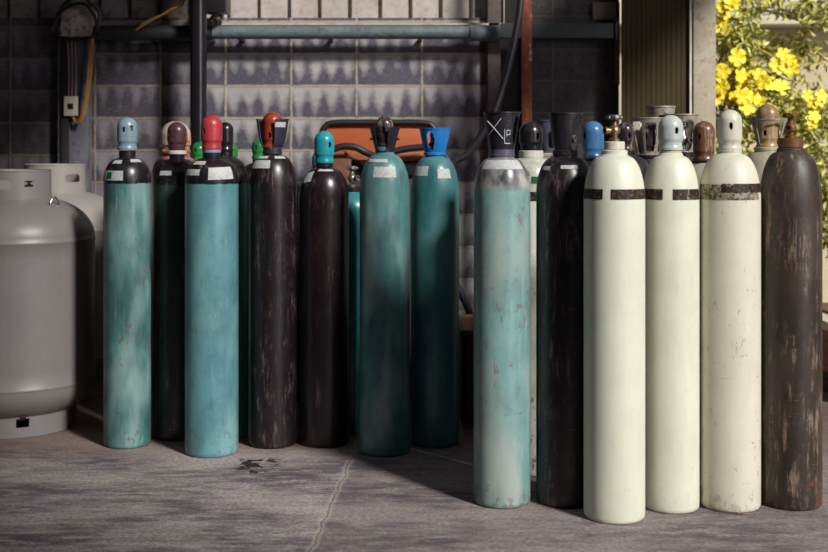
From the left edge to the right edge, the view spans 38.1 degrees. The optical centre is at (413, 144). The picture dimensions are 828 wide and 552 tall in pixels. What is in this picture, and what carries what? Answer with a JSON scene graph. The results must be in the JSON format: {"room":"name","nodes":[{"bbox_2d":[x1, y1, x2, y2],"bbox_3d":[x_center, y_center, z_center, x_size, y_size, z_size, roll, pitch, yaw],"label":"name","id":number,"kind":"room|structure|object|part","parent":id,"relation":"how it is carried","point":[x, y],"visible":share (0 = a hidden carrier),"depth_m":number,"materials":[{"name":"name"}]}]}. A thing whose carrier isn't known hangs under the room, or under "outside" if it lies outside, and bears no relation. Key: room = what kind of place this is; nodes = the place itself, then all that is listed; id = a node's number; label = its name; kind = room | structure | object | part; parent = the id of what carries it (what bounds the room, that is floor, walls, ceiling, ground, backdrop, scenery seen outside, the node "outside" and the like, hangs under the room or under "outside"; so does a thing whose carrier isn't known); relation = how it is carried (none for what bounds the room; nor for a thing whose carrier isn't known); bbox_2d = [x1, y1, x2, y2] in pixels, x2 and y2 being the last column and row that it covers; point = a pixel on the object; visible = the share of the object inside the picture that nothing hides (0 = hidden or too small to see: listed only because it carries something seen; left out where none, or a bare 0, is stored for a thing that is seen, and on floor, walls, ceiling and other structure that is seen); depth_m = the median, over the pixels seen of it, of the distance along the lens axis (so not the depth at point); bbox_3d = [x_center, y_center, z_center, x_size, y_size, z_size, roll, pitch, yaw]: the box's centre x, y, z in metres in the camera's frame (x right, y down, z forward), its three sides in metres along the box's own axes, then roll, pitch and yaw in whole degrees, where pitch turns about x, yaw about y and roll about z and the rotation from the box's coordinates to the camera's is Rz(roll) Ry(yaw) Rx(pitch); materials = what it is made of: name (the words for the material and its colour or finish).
{"room":"gas cylinder storage yard","nodes":[
{"label":"gas cylinder storage yard","id":0,"kind":"room"},
{"bbox_2d":[58,25,91,192],"bbox_3d":[-2.067,0.345,7.412,0.184,2.150,0.295,0,0,0],"label":"wall","id":1,"kind":"structure","parent":0,"point":[80,135],"depth_m":7.26,"materials":[{"name":"concrete"}]},
{"bbox_2d":[61,35,68,162],"bbox_3d":[-2.110,0.320,7.272,0.045,2.200,0.055,0,0,0],"label":"trim","id":2,"kind":"structure","parent":1,"relation":"attached to","point":[64,62],"depth_m":7.25,"materials":[{"name":"black metal"}]},
{"bbox_2d":[64,96,77,115],"bbox_3d":[-2.066,-0.234,7.231,0.080,0.118,0.038,0,0,0],"label":"switch box","id":3,"kind":"object","parent":1,"relation":"attached to","point":[70,102],"visible":1,"depth_m":7.22,"materials":[{"name":"beige plastic"}]},
{"bbox_2d":[67,40,69,95],"bbox_3d":[-2.085,-0.467,7.236,0.019,0.356,0.014,0,0,-23],"label":"conduit","id":4,"kind":"object","parent":3,"relation":"attached to","point":[67,40],"visible":0.93,"depth_m":7.23,"materials":[{"name":"grey metal"}]},
{"bbox_2d":[67,103,72,108],"bbox_3d":[-2.066,-0.233,7.216,0.034,0.035,0.008,0,0,0],"label":"socket","id":5,"kind":"object","parent":3,"relation":"attached to","point":[69,105],"depth_m":7.21,"materials":[{"name":"black plastic"}]},
{"bbox_2d":[70,40,72,95],"bbox_3d":[-2.063,-0.467,7.236,0.017,0.356,0.014,0,0,-23],"label":"conduit","id":6,"kind":"object","parent":3,"relation":"attached to","point":[70,40],"visible":0.93,"depth_m":7.23,"materials":[{"name":"grey metal"}]},
{"bbox_2d":[74,40,76,95],"bbox_3d":[-2.042,-0.467,7.236,0.018,0.356,0.014,0,0,-23],"label":"conduit","id":7,"kind":"object","parent":3,"relation":"attached to","point":[74,40],"visible":0.93,"depth_m":7.23,"materials":[{"name":"grey metal"}]},
{"bbox_2d":[53,2,101,39],"bbox_3d":[-2.011,-0.740,7.239,0.274,0.238,0.252,0,0,0],"label":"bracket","id":8,"kind":"object","parent":1,"relation":"attached to","point":[75,24],"visible":0.79,"depth_m":7.15,"materials":[{"name":"grey metal"}]},
{"bbox_2d":[55,0,92,34],"bbox_3d":[-2.022,-0.782,7.130,0.232,0.251,0.020,0,0,0],"label":"cable","id":9,"kind":"object","parent":8,"relation":"hanging from","point":[65,2],"visible":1,"depth_m":7.12,"materials":[{"name":"black rubber"}]},
{"bbox_2d":[51,2,99,30],"bbox_3d":[-2.006,-0.762,7.100,0.291,0.170,0.020,0,0,0],"label":"cable","id":10,"kind":"object","parent":8,"relation":"hanging from","point":[86,5],"visible":1,"depth_m":7.09,"materials":[{"name":"black rubber"}]},
{"bbox_2d":[73,39,92,121],"bbox_3d":[-1.997,-0.395,7.205,0.132,0.496,0.036,0,0,16],"label":"cable","id":11,"kind":"object","parent":8,"relation":"hanging from","point":[91,39],"visible":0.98,"depth_m":7.19,"materials":[{"name":"rubber"}]},
{"bbox_2d":[72,39,93,123],"bbox_3d":[-1.994,-0.385,7.206,0.150,0.516,0.033,0,0,14],"label":"cable","id":12,"kind":"object","parent":8,"relation":"hanging from","point":[93,39],"visible":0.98,"depth_m":7.19,"materials":[{"name":"rubber"}]},
{"bbox_2d":[0,0,520,157],"bbox_3d":[-1.357,-0.180,7.480,4.087,3.200,0.160,0,0,0],"label":"wall","id":13,"kind":"structure","parent":0,"point":[238,8],"depth_m":7.40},
{"bbox_2d":[207,23,500,25],"bbox_3d":[-0.402,-0.736,7.360,1.920,0.012,0.120,0,0,0],"label":"trim","id":14,"kind":"structure","parent":13,"relation":"attached to","point":[223,24],"depth_m":7.30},
{"bbox_2d":[0,0,618,376],"bbox_3d":[-1.071,0.120,7.460,4.657,2.600,0.200,0,0,0],"label":"wall","id":15,"kind":"structure","parent":0,"point":[309,83],"depth_m":7.36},
{"bbox_2d":[92,25,212,43],"bbox_3d":[-1.570,-0.669,7.267,0.710,0.102,0.186,0,0,0],"label":"horizontal pipe","id":16,"kind":"object","parent":15,"relation":"attached to","point":[151,34],"visible":0.92,"depth_m":7.18,"materials":[{"name":"black metal"}]},
{"bbox_2d":[136,0,184,30],"bbox_3d":[-1.504,-0.790,7.140,0.307,0.221,0.012,0,0,0],"label":"cable","id":17,"kind":"object","parent":16,"relation":"attached to","point":[183,2],"visible":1,"depth_m":7.13,"materials":[{"name":"rubber"}]},
{"bbox_2d":[141,0,182,24],"bbox_3d":[-1.482,-0.817,7.160,0.299,0.201,0.012,0,0,0],"label":"cable","id":18,"kind":"object","parent":16,"relation":"attached to","point":[180,1],"visible":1,"depth_m":7.15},
{"bbox_2d":[212,25,500,41],"bbox_3d":[-0.346,-0.673,7.266,1.727,0.098,0.189,0,0,0],"label":"horizontal pipe","id":19,"kind":"object","parent":15,"relation":"attached to","point":[472,32],"visible":1,"depth_m":7.19,"materials":[{"name":"grey metal"}]},
{"bbox_2d":[209,15,223,25],"bbox_3d":[-1.197,-0.724,7.277,0.096,0.160,0.080,0,0,0],"label":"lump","id":20,"kind":"object","parent":19,"relation":"on","point":[213,21],"visible":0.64,"depth_m":7.25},
{"bbox_2d":[500,21,616,41],"bbox_3d":[0.866,-0.686,7.260,0.698,0.110,0.160,0,0,0],"label":"horizontal pipe","id":21,"kind":"object","parent":15,"relation":"attached to","point":[539,30],"visible":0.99,"depth_m":7.19,"materials":[{"name":"grey metal"}]},
{"bbox_3d":[1.208,-0.686,7.260,0.014,0.110,0.160,0,0,0],"label":"plate","id":22,"kind":"part","parent":21,"relation":"part of","materials":[{"name":"grey metal"}]},
{"bbox_2d":[592,2,619,84],"bbox_3d":[1.175,-0.620,7.365,0.166,0.503,0.070,0,0,0],"label":"trim","id":23,"kind":"structure","parent":15,"relation":"attached to","point":[600,10],"depth_m":7.33,"materials":[{"name":"black metal"}]},
{"bbox_2d":[621,0,691,155],"bbox_3d":[1.456,-0.040,7.200,0.423,2.880,0.040,0,0,0],"label":"corrugated metal panel","id":24,"kind":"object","parent":15,"relation":"in","point":[656,35],"depth_m":7.20,"materials":[{"name":"brown metal"}]},
{"bbox_2d":[0,377,827,551],"bbox_3d":[0.000,1.420,4.000,18.000,0.001,18.000,0,0,0],"label":"floor","id":25,"kind":"structure","parent":0,"point":[65,490],"depth_m":4.70,"materials":[{"name":"concrete"}]},
{"bbox_2d":[0,169,95,438],"bbox_3d":[-2.014,0.772,6.080,0.776,1.296,0.776,0,0,-36],"label":"propane tank","id":26,"kind":"object","parent":25,"relation":"on","point":[47,243],"visible":1,"depth_m":5.81,"materials":[{"name":"grey metal"}]},
{"bbox_2d":[24,163,102,400],"bbox_3d":[-2.052,0.764,6.860,0.776,1.312,0.776,0,0,36],"label":"propane tank","id":27,"kind":"object","parent":25,"relation":"on","point":[68,180],"visible":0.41,"depth_m":6.69,"materials":[{"name":"metal"}]},
{"bbox_2d":[103,117,150,448],"bbox_3d":[-1.363,0.643,5.702,0.222,1.553,0.222,0,0,0],"label":"gas cylinder","id":28,"kind":"object","parent":25,"relation":"on","point":[127,178],"visible":1,"depth_m":5.61,"materials":[{"name":"metal"}]},
{"bbox_2d":[153,122,191,440],"bbox_3d":[-1.157,0.654,5.860,0.233,1.532,0.233,0,0,17],"label":"gas cylinder","id":29,"kind":"object","parent":25,"relation":"on","point":[169,174],"visible":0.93,"depth_m":5.75,"materials":[{"name":"metal"}]},
{"bbox_2d":[152,121,194,423],"bbox_3d":[-1.216,0.649,6.120,0.238,1.542,0.238,0,0,0],"label":"gas cylinder","id":30,"kind":"object","parent":25,"relation":"on","point":[163,134],"visible":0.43,"depth_m":6.06,"materials":[{"name":"black metal"}]},
{"bbox_2d":[191,142,202,159],"bbox_3d":[-1.150,0.702,6.420,0.224,1.436,0.224,0,0,0],"label":"gas cylinder","id":31,"kind":"object","parent":25,"relation":"on","point":[196,150],"visible":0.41,"depth_m":6.39,"materials":[{"name":"green metal"}]},
{"bbox_2d":[190,0,229,157],"bbox_3d":[-1.246,-0.080,7.070,0.280,3.000,0.280,0,0,0],"label":"pipe","id":32,"kind":"object","parent":25,"relation":"on","point":[199,9],"visible":0.26,"depth_m":7.01,"materials":[{"name":"black metal"}]},
{"bbox_2d":[185,115,237,457],"bbox_3d":[-0.936,0.641,5.553,0.245,1.557,0.246,0,0,0],"label":"gas cylinder","id":33,"kind":"object","parent":25,"relation":"on","point":[211,180],"visible":1,"depth_m":5.45,"materials":[{"name":"metal"}]},
{"bbox_2d":[221,122,247,438],"bbox_3d":[-0.920,0.654,5.860,0.221,1.532,0.221,0,0,0],"label":"gas cylinder","id":34,"kind":"object","parent":25,"relation":"on","point":[227,128],"visible":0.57,"depth_m":5.80,"materials":[{"name":"black metal"}]},
{"bbox_2d":[233,144,237,157],"bbox_3d":[-1.014,0.705,6.630,0.224,1.431,0.224,0,0,0],"label":"gas cylinder","id":35,"kind":"object","parent":25,"relation":"on","point":[235,149],"visible":0.13,"depth_m":6.61,"materials":[{"name":"green metal"}]},
{"bbox_2d":[245,139,262,179],"bbox_3d":[-0.824,0.694,6.400,0.224,1.452,0.224,0,0,0],"label":"gas cylinder","id":36,"kind":"object","parent":25,"relation":"on","point":[257,149],"visible":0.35,"depth_m":6.36,"materials":[{"name":"green metal"}]},
{"bbox_2d":[248,112,296,448],"bbox_3d":[-0.673,0.631,5.707,0.230,1.577,0.230,0,0,-18],"label":"gas cylinder","id":37,"kind":"object","parent":25,"relation":"on","point":[272,183],"visible":1,"depth_m":5.61,"materials":[{"name":"black metal"}]},
{"bbox_2d":[298,154,315,419],"bbox_3d":[-0.485,0.723,6.220,0.230,1.394,0.230,0,0,0],"label":"gas cylinder","id":38,"kind":"object","parent":25,"relation":"on","point":[313,155],"visible":0.1,"depth_m":6.19,"materials":[{"name":"metal"}]},
{"bbox_2d":[300,131,348,447],"bbox_3d":[-0.428,0.677,5.728,0.235,1.485,0.235,0,0,0],"label":"gas cylinder","id":39,"kind":"object","parent":25,"relation":"on","point":[324,191],"visible":1,"depth_m":5.63,"materials":[{"name":"metal"}]},
{"bbox_2d":[333,159,350,183],"bbox_3d":[-0.395,0.747,6.475,0.110,1.346,0.110,0,0,0],"label":"wooden post","id":40,"kind":"object","parent":25,"relation":"on","point":[340,164],"visible":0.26,"depth_m":6.42,"materials":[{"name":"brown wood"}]},
{"bbox_2d":[346,166,359,433],"bbox_3d":[-0.310,0.762,6.000,0.226,1.315,0.226,0,0,0],"label":"gas cylinder","id":41,"kind":"object","parent":25,"relation":"on","point":[354,192],"visible":0.41,"depth_m":5.89,"materials":[{"name":"metal"}]},
{"bbox_2d":[353,175,359,180],"bbox_3d":[-0.293,0.166,5.986,0.043,0.030,0.030,0,0,40],"label":"outlet","id":42,"kind":"object","parent":41,"relation":"attached to","point":[355,177],"depth_m":5.98,"materials":[{"name":"metal"}]},
{"bbox_2d":[297,143,452,401],"bbox_3d":[-0.207,0.694,6.560,0.902,1.412,0.060,0,0,-1],"label":"hose","id":43,"kind":"object","parent":25,"relation":"on","point":[342,146],"visible":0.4,"depth_m":6.54,"materials":[{"name":"rubber"}]},
{"bbox_2d":[319,119,436,399],"bbox_3d":[-0.194,0.639,6.811,0.666,1.562,0.377,0,0,0],"label":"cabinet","id":44,"kind":"object","parent":25,"relation":"on","point":[356,131],"visible":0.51,"depth_m":6.65,"materials":[{"name":"metal"}]},
{"bbox_3d":[-0.194,0.061,6.644,0.610,0.044,0.012,0,0,0],"label":"handle rail","id":45,"kind":"part","parent":44,"relation":"part of","materials":[{"name":"orange metal"}]},
{"bbox_2d":[326,125,432,160],"bbox_3d":[-0.194,0.011,6.825,0.630,0.255,0.350,0,0,0],"label":"hood","id":46,"kind":"object","parent":44,"relation":"attached to","point":[360,135],"depth_m":6.65,"materials":[{"name":"orange metal"}]},
{"bbox_2d":[360,116,409,456],"bbox_3d":[-0.136,0.643,5.564,0.233,1.554,0.233,0,0,28],"label":"gas cylinder","id":47,"kind":"object","parent":25,"relation":"on","point":[384,183],"visible":1,"depth_m":5.47,"materials":[{"name":"teal metal"}]},
{"bbox_2d":[411,128,458,447],"bbox_3d":[0.100,0.669,5.726,0.231,1.501,0.231,0,0,0],"label":"gas cylinder","id":48,"kind":"object","parent":25,"relation":"on","point":[434,186],"visible":1,"depth_m":5.63,"materials":[{"name":"teal metal"}]},
{"bbox_2d":[459,314,473,428],"bbox_3d":[0.539,1.173,6.280,0.616,0.494,0.580,0,0,0],"label":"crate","id":49,"kind":"object","parent":25,"relation":"on","point":[466,321],"visible":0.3,"depth_m":6.00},
{"bbox_2d":[474,111,529,508],"bbox_3d":[0.350,0.644,4.782,0.226,1.552,0.226,0,0,-8],"label":"gas cylinder","id":50,"kind":"object","parent":25,"relation":"on","point":[501,185],"visible":1,"depth_m":4.69,"materials":[{"name":"teal paint"}]},
{"bbox_2d":[521,0,531,125],"bbox_3d":[0.652,-0.080,6.950,0.140,3.000,0.140,0,0,0],"label":"rusty post","id":51,"kind":"object","parent":25,"relation":"on","point":[526,24],"visible":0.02,"depth_m":6.92,"materials":[{"name":"brown metal"}]},
{"bbox_2d":[451,0,523,313],"bbox_3d":[0.381,0.205,6.783,0.524,2.357,0.153,0,0,-11],"label":"hose","id":52,"kind":"object","parent":51,"relation":"hanging from","point":[467,153],"visible":0.61,"depth_m":6.80,"materials":[{"name":"black rubber"}]},
{"bbox_2d":[517,121,546,476],"bbox_3d":[0.511,0.658,5.239,0.240,1.525,0.241,0,0,0],"label":"gas cylinder","id":53,"kind":"object","parent":25,"relation":"on","point":[530,132],"visible":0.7,"depth_m":5.12,"materials":[{"name":"white metal"}]},
{"bbox_2d":[535,120,553,158],"bbox_3d":[0.624,0.652,5.550,0.230,1.536,0.230,0,0,-43],"label":"gas cylinder","id":54,"kind":"object","parent":25,"relation":"on","point":[547,146],"visible":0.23,"depth_m":5.51,"materials":[{"name":"purple paint"}]},
{"bbox_2d":[536,113,589,508],"bbox_3d":[0.605,0.646,4.790,0.233,1.548,0.233,0,0,-17],"label":"gas cylinder","id":55,"kind":"object","parent":25,"relation":"on","point":[561,179],"visible":0.96,"depth_m":4.68,"materials":[{"name":"black paint"}]},
{"bbox_2d":[571,135,576,142],"bbox_3d":[0.623,-0.025,4.779,0.043,0.030,0.030,0,0,30],"label":"outlet","id":56,"kind":"object","parent":55,"relation":"attached to","point":[573,137],"depth_m":4.76,"materials":[{"name":"metal"}]},
{"bbox_2d":[582,121,603,165],"bbox_3d":[0.794,0.657,5.320,0.233,1.526,0.233,0,0,37],"label":"gas cylinder","id":57,"kind":"object","parent":25,"relation":"on","point":[592,131],"visible":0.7,"depth_m":5.28,"materials":[{"name":"blue metal"}]},
{"bbox_2d":[584,115,645,524],"bbox_3d":[0.766,0.653,4.594,0.234,1.535,0.234,0,0,0],"label":"gas cylinder","id":58,"kind":"object","parent":25,"relation":"on","point":[614,190],"visible":1,"depth_m":4.50,"materials":[{"name":"white metal"}]},
{"bbox_2d":[603,127,610,134],"bbox_3d":[0.747,-0.055,4.587,0.043,0.030,0.030,0,0,-20],"label":"outlet","id":59,"kind":"object","parent":58,"relation":"attached to","point":[606,130],"depth_m":4.58,"materials":[{"name":"gold metal"}]},
{"bbox_2d":[618,122,647,181],"bbox_3d":[0.897,0.661,5.100,0.220,1.518,0.220,0,0,0],"label":"gas cylinder","id":60,"kind":"object","parent":25,"relation":"on","point":[626,134],"visible":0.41,"depth_m":5.07,"materials":[{"name":"black metal"}]},
{"bbox_2d":[631,117,662,164],"bbox_3d":[1.050,0.649,5.360,0.232,1.543,0.232,0,0,-18],"label":"gas cylinder","id":61,"kind":"object","parent":25,"relation":"on","point":[645,130],"visible":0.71,"depth_m":5.32,"materials":[{"name":"grey metal"}]},
{"bbox_2d":[646,106,675,123],"bbox_3d":[1.190,0.616,5.780,0.232,1.608,0.232,0,0,8],"label":"gas cylinder","id":62,"kind":"object","parent":25,"relation":"on","point":[653,111],"visible":0.16,"depth_m":5.73,"materials":[{"name":"grey metal"}]},
{"bbox_2d":[644,115,699,513],"bbox_3d":[1.008,0.652,4.715,0.221,1.536,0.221,0,0,0],"label":"gas cylinder","id":63,"kind":"object","parent":25,"relation":"on","point":[672,202],"visible":0.99,"depth_m":4.62,"materials":[{"name":"white metal"}]},
{"bbox_2d":[667,114,698,161],"bbox_3d":[1.237,0.639,5.520,0.224,1.563,0.224,0,0,-42],"label":"gas cylinder","id":64,"kind":"object","parent":25,"relation":"on","point":[690,120],"visible":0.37,"depth_m":5.49,"materials":[{"name":"metal"}]},
{"bbox_2d":[685,137,691,142],"bbox_3d":[1.251,-0.023,5.503,0.030,0.030,0.043,0,0,-40],"label":"outlet","id":65,"kind":"object","parent":64,"relation":"attached to","point":[687,139],"depth_m":5.49,"materials":[{"name":"metal"}]},
{"bbox_2d":[692,121,714,186],"bbox_3d":[1.237,0.659,5.120,0.224,1.522,0.224,0,0,-22],"label":"gas cylinder","id":66,"kind":"object","parent":25,"relation":"on","point":[703,131],"visible":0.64,"depth_m":5.08,"materials":[{"name":"brown metal"}]},
{"bbox_2d":[692,0,715,154],"bbox_3d":[1.754,-0.080,7.330,0.136,3.000,0.180,0,0,0],"label":"pillar","id":67,"kind":"structure","parent":25,"relation":"on","point":[703,11],"depth_m":7.24,"materials":[{"name":"beige concrete"}]},
{"bbox_2d":[699,110,760,512],"bbox_3d":[1.246,0.640,4.736,0.239,1.560,0.239,0,0,0],"label":"gas cylinder","id":68,"kind":"object","parent":25,"relation":"on","point":[730,188],"visible":0.99,"depth_m":4.64,"materials":[{"name":"white metal"}]},
{"bbox_2d":[748,104,786,183],"bbox_3d":[1.555,0.620,5.280,0.234,1.600,0.234,0,0,-22],"label":"gas cylinder","id":69,"kind":"object","parent":25,"relation":"on","point":[765,126],"visible":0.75,"depth_m":5.24,"materials":[{"name":"brown metal"}]},
{"bbox_2d":[716,0,827,155],"bbox_3d":[2.226,0.148,8.237,1.076,2.551,0.716,0,0,30],"label":"flowering shrub","id":70,"kind":"object","parent":25,"relation":"on","point":[752,86],"visible":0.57,"depth_m":8.18,"materials":[{"name":"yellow plant"}]},
{"bbox_2d":[738,0,827,257],"bbox_3d":[2.929,0.074,9.268,1.060,2.693,0.789,0,0,21],"label":"flowering bush","id":71,"kind":"object","parent":25,"relation":"on","point":[813,148],"visible":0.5,"depth_m":9.22,"materials":[{"name":"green plant"}]},
{"bbox_2d":[760,113,822,510],"bbox_3d":[1.495,0.646,4.763,0.240,1.547,0.240,0,0,0],"label":"gas cylinder","id":72,"kind":"object","parent":25,"relation":"on","point":[791,189],"visible":0.94,"depth_m":4.66,"materials":[{"name":"brown metal"}]},
{"bbox_2d":[784,124,792,131],"bbox_3d":[1.484,-0.067,4.745,0.030,0.030,0.043,0,0,30],"label":"outlet","id":73,"kind":"object","parent":72,"relation":"attached to","point":[788,127],"depth_m":4.73,"materials":[{"name":"brown metal"}]},
{"bbox_2d":[823,302,827,393],"bbox_3d":[3.600,1.212,7.165,2.480,0.415,1.270,0,0,0],"label":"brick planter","id":74,"kind":"object","parent":25,"relation":"on","point":[825,304],"visible":0.02,"depth_m":6.98,"materials":[{"name":"brown brick"}]},
{"bbox_2d":[487,0,500,157],"bbox_3d":[0.488,0.170,7.430,0.080,2.500,0.260,0,0,0],"label":"post","id":75,"kind":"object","parent":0,"point":[493,6],"depth_m":7.30,"materials":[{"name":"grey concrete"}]},
{"bbox_2d":[619,27,827,301],"bbox_3d":[4.000,-0.280,10.700,6.000,3.400,0.200,0,0,0],"label":"wall","id":76,"kind":"structure","parent":0,"point":[821,35],"depth_m":10.60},
{"bbox_2d":[619,0,827,26],"bbox_3d":[4.000,-1.509,10.460,6.000,0.941,0.320,0,0,0],"label":"trim","id":77,"kind":"structure","parent":76,"relation":"attached to","point":[766,23],"depth_m":10.30,"materials":[{"name":"white paint"}]}
]}

